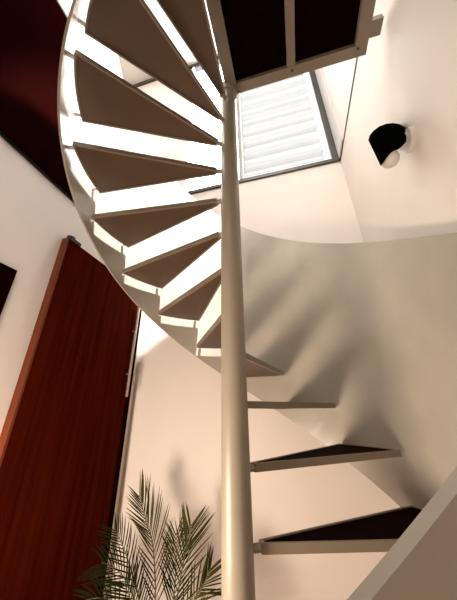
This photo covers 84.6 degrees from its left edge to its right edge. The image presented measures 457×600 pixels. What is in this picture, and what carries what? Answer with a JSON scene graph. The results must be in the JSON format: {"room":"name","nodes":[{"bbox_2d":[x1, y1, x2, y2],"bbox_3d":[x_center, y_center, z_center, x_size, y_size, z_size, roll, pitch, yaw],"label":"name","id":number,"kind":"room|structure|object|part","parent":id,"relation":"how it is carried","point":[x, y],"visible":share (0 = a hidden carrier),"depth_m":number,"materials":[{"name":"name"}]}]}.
{"room":"spiral stairwell","nodes":[
{"label":"spiral stairwell","id":0,"kind":"room"},
{"bbox_2d":[0,0,143,598],"bbox_3d":[-1.495,-0.592,0.402,0.140,4.155,4.700,-7,-25,13],"label":"wall","id":1,"kind":"structure","parent":0,"point":[35,215],"depth_m":1.52,"materials":[{"name":"beige paint"}]},
{"bbox_2d":[0,262,16,314],"bbox_3d":[-1.325,0.609,0.546,0.132,2.075,0.950,-7,-25,13],"label":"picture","id":2,"kind":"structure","parent":1,"relation":"in","point":[7,274],"depth_m":1.31,"materials":[{"name":"black paint"}]},
{"bbox_2d":[0,130,74,203],"bbox_3d":[-1.511,-1.223,0.685,0.125,0.030,4.700,-7,-25,13],"label":"trim","id":3,"kind":"structure","parent":1,"relation":"attached to","point":[5,137],"depth_m":1.55,"materials":[{"name":"black"}]},
{"bbox_2d":[56,0,68,17],"bbox_3d":[-1.517,-2.549,1.271,0.150,0.130,4.700,-7,-25,13],"label":"trim","id":4,"kind":"structure","parent":1,"relation":"on","point":[60,2],"depth_m":1.91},
{"bbox_2d":[0,235,141,599],"bbox_3d":[-0.946,0.860,1.610,0.085,2.462,0.939,-7,-25,13],"label":"door","id":5,"kind":"structure","parent":1,"relation":"in","point":[62,437],"depth_m":1.52,"materials":[{"name":"brown wood"}]},
{"bbox_3d":[-0.840,0.414,2.195,0.041,0.810,0.022,-7,-25,13],"label":"handle","id":6,"kind":"part","parent":5,"relation":"part of","materials":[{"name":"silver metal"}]},
{"bbox_2d":[118,0,217,84],"bbox_3d":[-2.005,-4.903,2.448,5.570,0.100,4.940,-7,-25,13],"label":"ceiling","id":7,"kind":"structure","parent":0,"point":[131,74],"depth_m":4.12,"materials":[{"name":"white paint"}]},
{"bbox_2d":[62,0,72,11],"bbox_3d":[-2.335,-4.274,3.675,0.500,0.045,0.500,-7,-25,13],"label":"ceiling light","id":8,"kind":"object","parent":7,"relation":"attached to","point":[67,3],"visible":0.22,"depth_m":3.62,"materials":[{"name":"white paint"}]},
{"bbox_2d":[106,69,399,599],"bbox_3d":[-1.300,-0.815,3.166,5.450,6.805,0.120,-7,-25,13],"label":"wall","id":9,"kind":"structure","parent":0,"point":[174,432],"depth_m":1.89,"materials":[{"name":"beige paint"}]},
{"bbox_2d":[134,56,218,86],"bbox_3d":[-1.419,-3.900,4.476,5.330,0.060,0.030,-7,-25,13],"label":"trim","id":10,"kind":"structure","parent":9,"relation":"attached to","point":[195,64],"depth_m":4.46,"materials":[{"name":"grey metal"}]},
{"bbox_2d":[182,58,340,193],"bbox_3d":[0.303,-2.711,3.504,1.830,2.925,0.080,-7,-25,13],"label":"window","id":11,"kind":"structure","parent":9,"relation":"in","point":[197,153],"depth_m":3.31,"materials":[{"name":"grey metal"}]},
{"bbox_3d":[-0.204,-2.640,3.654,0.685,2.840,0.008,-7,-25,13],"label":"pane","id":12,"kind":"part","parent":11,"relation":"part of","materials":[{"name":"clear glass"}]},
{"bbox_2d":[239,72,331,177],"bbox_3d":[0.630,-2.757,3.416,0.979,2.838,0.048,-7,-25,13],"label":"window blind","id":13,"kind":"object","parent":11,"relation":"attached to","point":[279,128],"visible":0.64,"depth_m":3.13,"materials":[{"name":"white paint"}]},
{"bbox_3d":[0.635,-1.465,2.847,0.910,0.014,0.044,-7,-25,13],"label":"rail","id":14,"kind":"part","parent":13,"relation":"part of","materials":[{"name":"white paint"}]},
{"bbox_2d":[322,0,456,242],"bbox_3d":[0.676,-2.057,0.434,0.120,6.805,4.700,-7,-25,13],"label":"wall","id":15,"kind":"structure","parent":0,"point":[406,76],"depth_m":1.35,"materials":[{"name":"beige paint"}]},
{"bbox_2d":[314,68,342,157],"bbox_3d":[1.143,-2.880,3.174,0.018,2.905,0.205,-7,-25,13],"label":"trim","id":16,"kind":"structure","parent":15,"relation":"attached to","point":[328,104],"depth_m":2.81,"materials":[{"name":"white paint"}]},
{"bbox_2d":[340,57,357,158],"bbox_3d":[0.960,-1.864,1.849,0.008,0.012,1.900,-7,-25,13],"label":"trim","id":17,"kind":"structure","parent":15,"relation":"attached to","point":[357,57],"depth_m":2.17,"materials":[{"name":"grey metal"}]},
{"bbox_2d":[368,123,416,168],"bbox_3d":[0.877,-0.852,1.367,0.238,0.272,0.164,-7,-25,13],"label":"wall lamp","id":18,"kind":"object","parent":15,"relation":"attached to","point":[385,140],"visible":1,"depth_m":1.31,"materials":[{"name":"black metal"}]},
{"bbox_2d":[381,150,399,168],"bbox_3d":[0.879,-0.768,1.369,0.094,0.094,0.094,-7,-25,13],"label":"diffuser","id":19,"kind":"object","parent":18,"relation":"attached to","point":[391,158],"depth_m":1.33,"materials":[{"name":"white glass"}]},
{"bbox_3d":[0.951,-0.845,1.329,0.022,0.124,0.124,-7,-25,13],"label":"wall plate","id":20,"kind":"part","parent":18,"relation":"part of","materials":[{"name":"white paint"}]},
{"bbox_3d":[-0.379,1.225,-0.715,2.390,0.100,4.940,-7,-25,13],"label":"floor","id":21,"kind":"structure","parent":0,"visible":0},
{"bbox_2d":[72,470,220,599],"bbox_3d":[-0.398,1.479,1.254,0.865,1.035,0.464,-7,-25,13],"label":"potted palm","id":22,"kind":"object","parent":21,"relation":"on","point":[183,536],"visible":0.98,"depth_m":1.38,"materials":[{"name":"plant"}]},
{"bbox_2d":[57,0,456,599],"bbox_3d":[-0.082,-0.642,0.770,1.758,4.512,2.762,-7,-25,13],"label":"spiral staircase","id":23,"kind":"structure","parent":21,"relation":"on","point":[354,344],"depth_m":1.33,"materials":[{"name":"beige paint"}]},
{"bbox_3d":[0.172,-1.861,0.780,0.875,0.060,1.955,-7,-25,13],"label":"landing frame","id":24,"kind":"part","parent":23,"relation":"part of","materials":[{"name":"brown metal"}]}
]}

